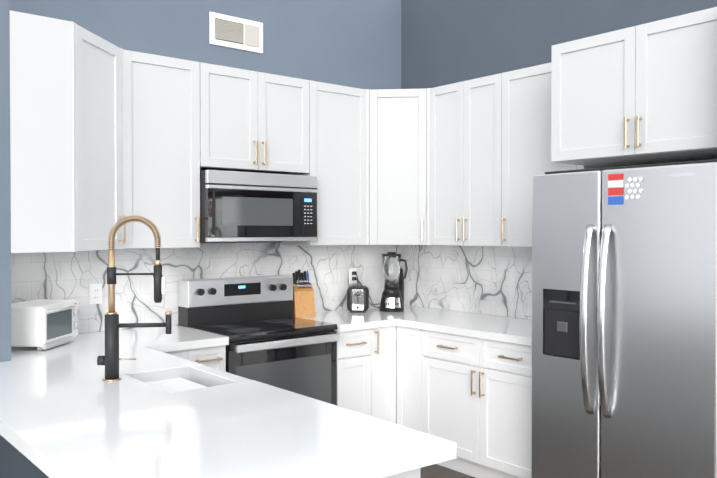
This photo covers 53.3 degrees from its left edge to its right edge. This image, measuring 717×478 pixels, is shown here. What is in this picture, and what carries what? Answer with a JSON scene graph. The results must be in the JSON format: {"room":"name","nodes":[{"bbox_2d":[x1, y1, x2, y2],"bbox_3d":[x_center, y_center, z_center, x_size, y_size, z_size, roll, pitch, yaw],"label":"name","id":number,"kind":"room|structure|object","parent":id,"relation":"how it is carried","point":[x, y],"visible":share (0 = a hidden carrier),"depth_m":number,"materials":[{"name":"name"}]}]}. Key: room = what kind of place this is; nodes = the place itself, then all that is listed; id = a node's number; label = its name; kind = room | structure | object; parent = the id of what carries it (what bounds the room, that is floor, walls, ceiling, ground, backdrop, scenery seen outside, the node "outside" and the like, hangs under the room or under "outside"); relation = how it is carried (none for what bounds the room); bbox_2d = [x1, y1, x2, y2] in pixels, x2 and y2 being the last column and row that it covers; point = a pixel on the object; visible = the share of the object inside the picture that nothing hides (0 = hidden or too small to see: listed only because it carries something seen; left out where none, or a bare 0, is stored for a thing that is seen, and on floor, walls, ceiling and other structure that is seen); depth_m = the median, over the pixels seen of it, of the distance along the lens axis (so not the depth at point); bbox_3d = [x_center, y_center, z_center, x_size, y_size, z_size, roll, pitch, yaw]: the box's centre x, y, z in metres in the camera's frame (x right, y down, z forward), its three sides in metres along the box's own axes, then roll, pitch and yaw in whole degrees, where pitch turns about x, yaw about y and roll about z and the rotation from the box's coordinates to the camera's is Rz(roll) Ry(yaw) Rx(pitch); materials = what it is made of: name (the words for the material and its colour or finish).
{"room":"kitchen","nodes":[
{"label":"kitchen","id":0,"kind":"room"},
{"bbox_2d":[0,0,10,361],"bbox_3d":[-2.031,-0.204,3.210,0.700,3.320,0.670,-1,1,-40],"label":"wall","id":1,"kind":"structure","parent":0,"point":[5,283],"depth_m":3.16,"materials":[{"name":"paint"}]},
{"bbox_2d":[0,435,48,477],"bbox_3d":[-0.935,1.032,2.379,0.120,0.868,2.030,-1,1,-40],"label":"wall","id":2,"kind":"structure","parent":0,"point":[15,462],"depth_m":2.76,"materials":[{"name":"paint"}]},
{"bbox_2d":[9,0,400,333],"bbox_3d":[-1.081,-0.219,4.523,3.840,3.320,0.140,-1,1,-40],"label":"wall","id":3,"kind":"structure","parent":0,"point":[353,43],"depth_m":4.84,"materials":[{"name":"paint"}]},
{"bbox_2d":[9,10,92,252],"bbox_3d":[-1.630,-0.481,3.538,0.337,1.078,0.668,-1,1,-40],"label":"upper cabinet","id":4,"kind":"object","parent":3,"relation":"attached to","point":[51,59],"depth_m":3.28,"materials":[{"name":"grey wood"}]},
{"bbox_2d":[93,33,164,250],"bbox_3d":[-1.392,-0.483,3.735,0.435,1.078,0.668,-1,1,-40],"label":"upper cabinet","id":5,"kind":"object","parent":3,"relation":"attached to","point":[105,135],"depth_m":3.86,"materials":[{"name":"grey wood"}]},
{"bbox_2d":[161,56,216,247],"bbox_3d":[-1.184,-0.487,4.097,0.586,1.078,0.376,-1,1,-40],"label":"upper cabinet","id":6,"kind":"object","parent":3,"relation":"attached to","point":[188,88],"depth_m":4.09,"materials":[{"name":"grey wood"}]},
{"bbox_2d":[11,242,400,333],"bbox_3d":[-0.820,0.275,4.649,2.990,0.500,0.008,-1,1,-40],"label":"tile backsplash","id":7,"kind":"structure","parent":3,"relation":"attached to","point":[57,275],"depth_m":4.37,"materials":[{"name":"stone"}]},
{"bbox_2d":[90,283,101,303],"bbox_3d":[-1.498,0.314,4.077,0.072,0.116,0.007,-1,1,-40],"label":"electrical outlet plate","id":8,"kind":"object","parent":7,"relation":"attached to","point":[95,293],"depth_m":4.08,"materials":[{"name":"white plastic"}]},
{"bbox_2d":[349,268,356,283],"bbox_3d":[-0.032,0.272,5.275,0.072,0.116,0.032,-1,1,-40],"label":"electrical outlet plate","id":9,"kind":"object","parent":7,"relation":"attached to","point":[352,276],"depth_m":5.27,"materials":[{"name":"white plastic"}]},
{"bbox_2d":[209,12,262,53],"bbox_3d":[-0.789,-1.341,4.647,0.395,0.204,0.020,-1,1,-40],"label":"air vent","id":10,"kind":"object","parent":3,"relation":"in","point":[235,32],"visible":1,"depth_m":4.63,"materials":[{"name":"white plastic"}]},
{"bbox_2d":[217,65,300,174],"bbox_3d":[-0.720,-0.728,4.513,0.779,0.606,0.323,-1,1,-40],"label":"upper cabinet","id":11,"kind":"object","parent":3,"relation":"attached to","point":[259,113],"depth_m":4.39,"materials":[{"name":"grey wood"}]},
{"bbox_2d":[200,170,316,241],"bbox_3d":[-0.692,-0.195,4.485,0.776,0.412,0.412,-1,1,-40],"label":"microwave","id":12,"kind":"object","parent":11,"relation":"attached to","point":[235,206],"visible":0.96,"depth_m":4.29,"materials":[{"name":"black"}]},
{"bbox_2d":[282,79,364,245],"bbox_3d":[-0.213,-0.497,4.901,0.606,1.078,0.376,-1,1,-40],"label":"upper cabinet","id":13,"kind":"object","parent":3,"relation":"attached to","point":[332,115],"depth_m":4.79,"materials":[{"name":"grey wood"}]},
{"bbox_2d":[365,88,428,244],"bbox_3d":[0.289,-0.499,5.119,0.682,1.078,0.682,-1,1,-40],"label":"upper cabinet","id":14,"kind":"object","parent":3,"relation":"attached to","point":[396,120],"depth_m":4.93,"materials":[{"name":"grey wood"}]},
{"bbox_2d":[420,464,474,477],"bbox_3d":[-0.250,1.531,-0.613,9.140,0.060,9.140,-1,1,-40],"label":"floor","id":15,"kind":"structure","parent":0,"point":[435,471],"depth_m":4.39,"materials":[{"name":"brown wood"}]},
{"bbox_2d":[0,325,456,477],"bbox_3d":[-0.777,1.003,2.895,1.393,0.914,2.773,-1,1,-40],"label":"countertop","id":16,"kind":"structure","parent":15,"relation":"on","point":[179,402],"depth_m":2.16,"materials":[{"name":"white stone"}]},
{"bbox_2d":[11,299,79,350],"bbox_3d":[-1.601,0.430,3.617,0.276,0.215,0.360,0,1,5],"label":"toaster oven","id":17,"kind":"object","parent":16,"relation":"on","point":[42,324],"visible":0.94,"depth_m":3.47,"materials":[{"name":"white plastic"}]},
{"bbox_2d":[97,215,171,380],"bbox_3d":[-0.880,0.226,2.792,0.241,0.641,0.186,-1,1,-40],"label":"faucet","id":18,"kind":"object","parent":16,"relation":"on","point":[109,359],"visible":1,"depth_m":2.77,"materials":[{"name":"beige metal"}]},
{"bbox_2d":[178,275,339,405],"bbox_3d":[-0.599,0.847,4.378,0.764,1.192,0.677,-1,1,-40],"label":"range","id":19,"kind":"object","parent":15,"relation":"on","point":[273,342],"visible":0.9,"depth_m":4.32,"materials":[{"name":"black"}]},
{"bbox_2d":[334,329,363,413],"bbox_3d":[-0.203,1.003,4.767,0.329,0.870,0.623,-1,1,-40],"label":"base cabinet","id":20,"kind":"object","parent":15,"relation":"on","point":[350,347],"depth_m":4.50,"materials":[{"name":"white wood"}]},
{"bbox_2d":[364,325,395,423],"bbox_3d":[-0.029,1.002,4.877,0.298,0.870,0.675,-1,1,-40],"label":"base cabinet","id":21,"kind":"object","parent":15,"relation":"on","point":[379,340],"depth_m":4.66,"materials":[{"name":"white wood"}]},
{"bbox_2d":[396,325,427,432],"bbox_3d":[0.559,1.003,4.816,0.675,0.870,0.314,-1,1,-40],"label":"base cabinet","id":22,"kind":"object","parent":15,"relation":"on","point":[411,341],"depth_m":4.63,"materials":[{"name":"white wood"}]},
{"bbox_2d":[292,305,459,332],"bbox_3d":[0.111,0.544,4.996,1.112,0.044,0.645,-1,1,-40],"label":"countertop","id":23,"kind":"structure","parent":22,"relation":"on","point":[347,322],"depth_m":4.82,"materials":[{"name":"white stone"}]},
{"bbox_2d":[292,270,315,316],"bbox_3d":[-0.380,0.368,4.882,0.135,0.308,0.208,0,1,-15],"label":"knife block","id":24,"kind":"object","parent":23,"relation":"on","point":[303,304],"visible":0.96,"depth_m":4.84,"materials":[{"name":"brown wood"}]},
{"bbox_2d":[347,286,368,312],"bbox_3d":[-0.004,0.429,5.101,0.155,0.181,0.230,0,1,1],"label":"toaster","id":25,"kind":"object","parent":23,"relation":"on","point":[357,299],"visible":1,"depth_m":5.02,"materials":[{"name":"black plastic"}]},
{"bbox_2d":[379,252,407,311],"bbox_3d":[0.241,0.306,5.162,0.179,0.425,0.178,-1,1,-40],"label":"blender","id":26,"kind":"object","parent":23,"relation":"on","point":[391,299],"visible":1,"depth_m":5.11,"materials":[{"name":"black plastic"}]},
{"bbox_2d":[399,268,403,307],"bbox_3d":[0.297,0.367,5.321,0.084,0.300,0.084,-1,1,-40],"label":"grinder","id":27,"kind":"object","parent":23,"relation":"on","point":[401,284],"visible":0.33,"depth_m":5.29,"materials":[{"name":"black plastic"}]},
{"bbox_2d":[428,333,531,477],"bbox_3d":[0.932,1.007,4.407,0.622,0.870,1.012,-1,1,-40],"label":"base cabinet","id":28,"kind":"object","parent":15,"relation":"on","point":[463,380],"depth_m":4.18,"materials":[{"name":"white wood"}]},
{"bbox_2d":[396,313,531,344],"bbox_3d":[0.881,0.550,4.432,0.645,0.044,1.207,-1,1,-40],"label":"countertop","id":29,"kind":"structure","parent":28,"relation":"on","point":[517,331],"depth_m":4.41,"materials":[{"name":"white stone"}]},
{"bbox_2d":[531,159,716,477],"bbox_3d":[1.458,0.556,3.510,0.895,1.793,0.926,-1,1,-40],"label":"refrigerator","id":30,"kind":"object","parent":15,"relation":"on","point":[624,321],"visible":1,"depth_m":3.23,"materials":[{"name":"grey metal"}]},
{"bbox_2d":[401,0,716,318],"bbox_3d":[3.260,-0.192,2.185,0.140,3.320,9.000,-1,1,-40],"label":"wall","id":31,"kind":"structure","parent":0,"point":[445,42],"depth_m":4.86,"materials":[{"name":"paint"}]},
{"bbox_2d":[401,245,531,319],"bbox_3d":[0.927,0.273,4.889,0.008,0.500,1.852,-1,1,-40],"label":"tile backsplash","id":32,"kind":"structure","parent":31,"relation":"attached to","point":[492,280],"depth_m":5.04,"materials":[{"name":"stone"}]},
{"bbox_2d":[429,72,508,246],"bbox_3d":[0.788,-0.495,4.757,0.376,1.078,0.747,-1,1,-40],"label":"upper cabinet","id":33,"kind":"object","parent":31,"relation":"attached to","point":[469,119],"depth_m":4.63,"materials":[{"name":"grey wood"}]},
{"bbox_2d":[509,64,592,246],"bbox_3d":[1.172,-0.490,4.324,0.337,1.078,0.640,-1,1,-40],"label":"upper cabinet","id":34,"kind":"object","parent":31,"relation":"attached to","point":[526,85],"depth_m":4.30,"materials":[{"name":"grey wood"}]},
{"bbox_2d":[545,7,716,167],"bbox_3d":[1.565,-0.713,3.611,0.638,0.616,0.948,-1,1,-40],"label":"upper cabinet","id":35,"kind":"object","parent":31,"relation":"attached to","point":[642,94],"depth_m":3.42,"materials":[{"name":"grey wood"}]}
]}

